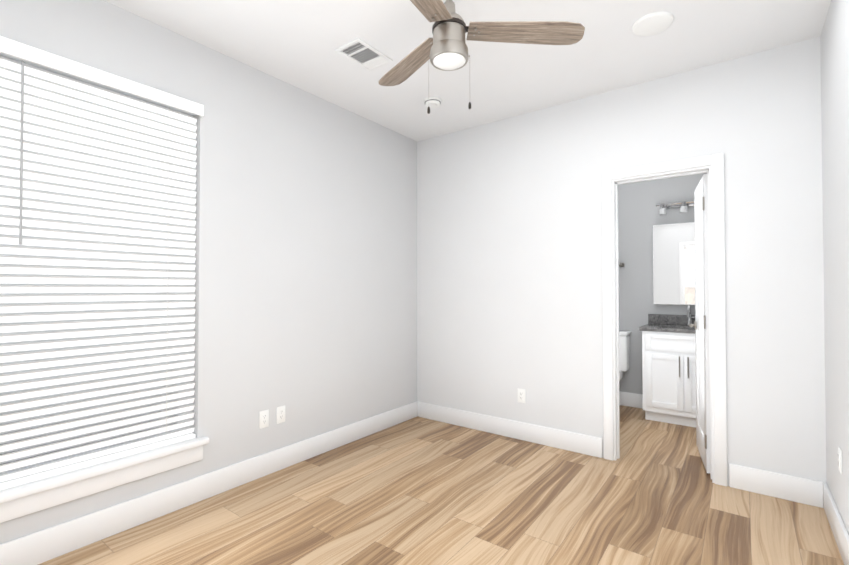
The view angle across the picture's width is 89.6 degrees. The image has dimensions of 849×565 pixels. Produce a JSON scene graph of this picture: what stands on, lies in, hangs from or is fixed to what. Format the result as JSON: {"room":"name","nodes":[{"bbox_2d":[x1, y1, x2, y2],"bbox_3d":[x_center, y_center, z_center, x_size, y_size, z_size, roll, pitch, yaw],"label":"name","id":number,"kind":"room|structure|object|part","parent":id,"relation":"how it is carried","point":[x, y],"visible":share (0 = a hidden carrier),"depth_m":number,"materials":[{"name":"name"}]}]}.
{"room":"empty bedroom","nodes":[
{"label":"empty bedroom","id":0,"kind":"room"},
{"bbox_2d":[0,0,416,543],"bbox_3d":[-1.424,-0.069,2.529,0.160,2.700,4.540,-1,-1,37],"label":"wall","id":1,"kind":"structure","parent":0,"point":[305,314],"depth_m":2.91,"materials":[{"name":"white paint"}]},
{"bbox_2d":[0,412,190,474],"bbox_3d":[-1.670,0.750,2.250,0.065,0.223,0.815,-1,-1,37],"label":"window","id":2,"kind":"structure","parent":1,"relation":"in","point":[66,412],"depth_m":2.16,"materials":[{"name":"plastic"}]},
{"bbox_2d":[0,55,192,116],"bbox_3d":[-1.677,-1.011,2.267,0.065,0.010,0.832,-1,-1,37],"label":"window","id":3,"kind":"structure","parent":1,"relation":"in","point":[25,63],"depth_m":2.18,"materials":[{"name":"plastic"}]},
{"bbox_2d":[0,36,203,490],"bbox_3d":[-1.886,-0.081,1.813,0.086,1.965,1.824,-1,-1,37],"label":"window blinds","id":4,"kind":"object","parent":1,"relation":"attached to","point":[97,226],"visible":0.98,"depth_m":2.13,"materials":[{"name":"white plastic"}]},
{"bbox_2d":[0,436,208,522],"bbox_3d":[-1.893,0.966,1.803,0.160,0.128,1.890,-1,-1,37],"label":"window sill","id":5,"kind":"structure","parent":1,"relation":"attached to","point":[27,498],"depth_m":2.09,"materials":[{"name":"paint"}]},
{"bbox_2d":[0,401,419,564],"bbox_3d":[-1.352,1.208,2.456,0.020,0.145,4.300,-1,-1,37],"label":"baseboard","id":6,"kind":"structure","parent":1,"relation":"attached to","point":[44,545],"depth_m":2.39,"materials":[{"name":"paint"}]},
{"bbox_2d":[259,409,268,428],"bbox_3d":[-1.069,0.911,2.848,0.009,0.114,0.070,-1,-1,37],"label":"electrical outlet","id":7,"kind":"object","parent":1,"relation":"attached to","point":[264,419],"visible":1,"depth_m":2.84,"materials":[{"name":"plastic"}]},
{"bbox_2d":[276,405,284,423],"bbox_3d":[-0.991,0.913,2.952,0.009,0.114,0.070,-1,-1,37],"label":"electrical outlet","id":8,"kind":"object","parent":1,"relation":"attached to","point":[280,414],"visible":1,"depth_m":2.94,"materials":[{"name":"plastic"}]},
{"bbox_2d":[38,405,843,564],"bbox_3d":[0.286,1.327,2.240,3.220,0.100,6.160,-1,-1,37],"label":"floor","id":9,"kind":"structure","parent":0,"point":[417,490],"depth_m":2.37,"materials":[{"name":"brown wood"}]},
{"bbox_2d":[619,330,631,380],"bbox_3d":[1.757,0.907,4.322,0.470,0.802,0.822,-1,-1,37],"label":"toilet","id":10,"kind":"object","parent":9,"relation":"on","point":[624,350],"visible":0.21,"depth_m":4.38,"materials":[{"name":"white ceramic"}]},
{"bbox_2d":[639,314,695,426],"bbox_3d":[2.582,0.809,3.899,1.040,0.985,0.520,-1,-1,37],"label":"vanity cabinet","id":11,"kind":"object","parent":9,"relation":"on","point":[669,364],"visible":0.38,"depth_m":3.91,"materials":[{"name":"white paint"}]},
{"bbox_2d":[686,305,694,325],"bbox_3d":[2.557,0.319,4.099,0.085,0.200,0.168,-1,-1,37],"label":"faucet","id":12,"kind":"object","parent":11,"relation":"on","point":[690,317],"visible":0.67,"depth_m":4.13,"materials":[{"name":"silver metal"}]},
{"bbox_2d":[104,0,830,140],"bbox_3d":[0.286,-1.473,2.282,3.220,0.100,6.160,-1,-1,37],"label":"ceiling","id":13,"kind":"structure","parent":0,"point":[296,43],"depth_m":2.56,"materials":[{"name":"white paint"}]},
{"bbox_2d":[335,38,392,70],"bbox_3d":[-0.373,-1.412,2.656,0.205,0.011,0.300,-1,-1,37],"label":"ceiling vent","id":14,"kind":"object","parent":13,"relation":"in","point":[363,54],"visible":1,"depth_m":2.65,"materials":[{"name":"white metal"}]},
{"bbox_2d":[424,97,440,107],"bbox_3d":[0.064,-1.386,3.303,0.134,0.042,0.134,-1,-1,37],"label":"smoke detector","id":15,"kind":"object","parent":13,"relation":"attached to","point":[434,102],"visible":0.98,"depth_m":3.26,"materials":[{"name":"plastic"}]},
{"bbox_2d":[379,0,584,113],"bbox_3d":[0.018,-1.105,1.934,1.114,0.645,1.064,-1,-1,37],"label":"ceiling fan","id":16,"kind":"object","parent":13,"relation":"hanging from","point":[445,48],"visible":1,"depth_m":1.97,"materials":[{"name":"brown wood"}]},
{"bbox_3d":[-0.081,-1.163,2.287,0.147,0.006,0.550,-9,4,-32],"label":"fan blade","id":17,"kind":"part","parent":16,"relation":"part of","materials":[{"name":"brown wood"}]},
{"bbox_3d":[-0.052,-1.173,1.659,0.147,0.006,0.550,9,3,28],"label":"fan blade","id":18,"kind":"part","parent":16,"relation":"part of","materials":[{"name":"brown wood"}]},
{"label":"fan blade","id":19,"kind":"part","parent":16,"relation":"part of","materials":[{"name":"brown wood"}]},
{"bbox_2d":[632,11,673,35],"bbox_3d":[1.250,-1.410,2.343,0.202,0.024,0.202,-1,-1,37],"label":"recessed light","id":20,"kind":"object","parent":13,"relation":"in","point":[652,23],"visible":0.98,"depth_m":2.32,"materials":[{"name":"plastic"}]},
{"bbox_2d":[417,36,826,485],"bbox_3d":[1.141,-0.056,3.370,2.940,2.700,0.120,-1,-1,37],"label":"wall","id":21,"kind":"structure","parent":0,"point":[509,264],"depth_m":3.19,"materials":[{"name":"white paint"}]},
{"bbox_2d":[420,402,602,457],"bbox_3d":[0.627,1.226,3.650,1.700,0.145,0.016,-1,-1,37],"label":"baseboard","id":22,"kind":"structure","parent":21,"relation":"attached to","point":[561,439],"depth_m":3.53,"materials":[{"name":"paint"}]},
{"bbox_2d":[518,388,525,402],"bbox_3d":[0.801,0.936,3.529,0.070,0.114,0.009,-1,-1,37],"label":"electrical outlet","id":23,"kind":"object","parent":21,"relation":"attached to","point":[521,395],"visible":1,"depth_m":3.52,"materials":[{"name":"plastic"}]},
{"bbox_2d":[602,153,726,485],"bbox_3d":[1.653,0.234,2.983,0.738,2.109,0.156,-1,-1,37],"label":"door frame","id":24,"kind":"structure","parent":21,"relation":"attached to","point":[712,166],"depth_m":2.84,"materials":[{"name":"paint"}]},
{"bbox_2d":[689,174,709,472],"bbox_3d":[2.030,0.275,3.117,0.135,2.006,0.581,0,-1,27],"label":"bathroom door","id":25,"kind":"structure","parent":21,"relation":"in","point":[701,324],"depth_m":3.02,"materials":[{"name":"paint"}]},
{"bbox_2d":[729,464,819,506],"bbox_3d":[2.085,1.209,2.560,0.420,0.145,0.016,-1,-1,37],"label":"baseboard","id":26,"kind":"structure","parent":21,"relation":"attached to","point":[782,486],"depth_m":2.55,"materials":[{"name":"paint"}]},
{"bbox_2d":[618,173,706,393],"bbox_3d":[2.479,-0.041,4.392,2.260,2.700,0.120,-1,-1,37],"label":"wall","id":27,"kind":"structure","parent":0,"point":[639,216],"depth_m":4.48,"materials":[{"name":"paint"}]},
{"bbox_2d":[619,391,642,408],"bbox_3d":[1.993,1.241,4.649,0.850,0.145,0.020,-1,-1,37],"label":"baseboard","id":28,"kind":"structure","parent":27,"relation":"attached to","point":[631,399],"depth_m":4.49,"materials":[{"name":"paint"}]},
{"bbox_2d":[653,222,694,304],"bbox_3d":[2.625,-0.182,4.136,0.717,0.795,0.118,-1,-1,37],"label":"mirror","id":29,"kind":"object","parent":27,"relation":"attached to","point":[673,264],"visible":0.44,"depth_m":4.19,"materials":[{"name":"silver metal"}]},
{"bbox_2d":[656,200,693,214],"bbox_3d":[2.622,-0.745,4.140,0.660,0.125,0.128,-1,-1,37],"label":"sconce","id":30,"kind":"object","parent":27,"relation":"attached to","point":[683,205],"visible":0.6,"depth_m":4.22,"materials":[{"name":"silver metal"}]},
{"bbox_2d":[820,0,848,534],"bbox_3d":[1.042,-0.097,0.685,0.120,2.700,4.540,-1,-1,37],"label":"wall","id":31,"kind":"structure","parent":0,"point":[834,41],"depth_m":2.10,"materials":[{"name":"white paint"}]},
{"bbox_2d":[816,481,848,564],"bbox_3d":[0.986,1.181,0.707,0.020,0.145,4.300,-1,-1,37],"label":"baseboard","id":32,"kind":"structure","parent":31,"relation":"attached to","point":[841,536],"depth_m":2.12,"materials":[{"name":"paint"}]},
{"bbox_2d":[838,446,841,473],"bbox_3d":[1.997,0.854,2.055,0.009,0.114,0.070,-1,-1,37],"label":"electrical outlet","id":33,"kind":"object","parent":31,"relation":"attached to","point":[840,459],"visible":0.96,"depth_m":2.04,"materials":[{"name":"plastic"}]}
]}

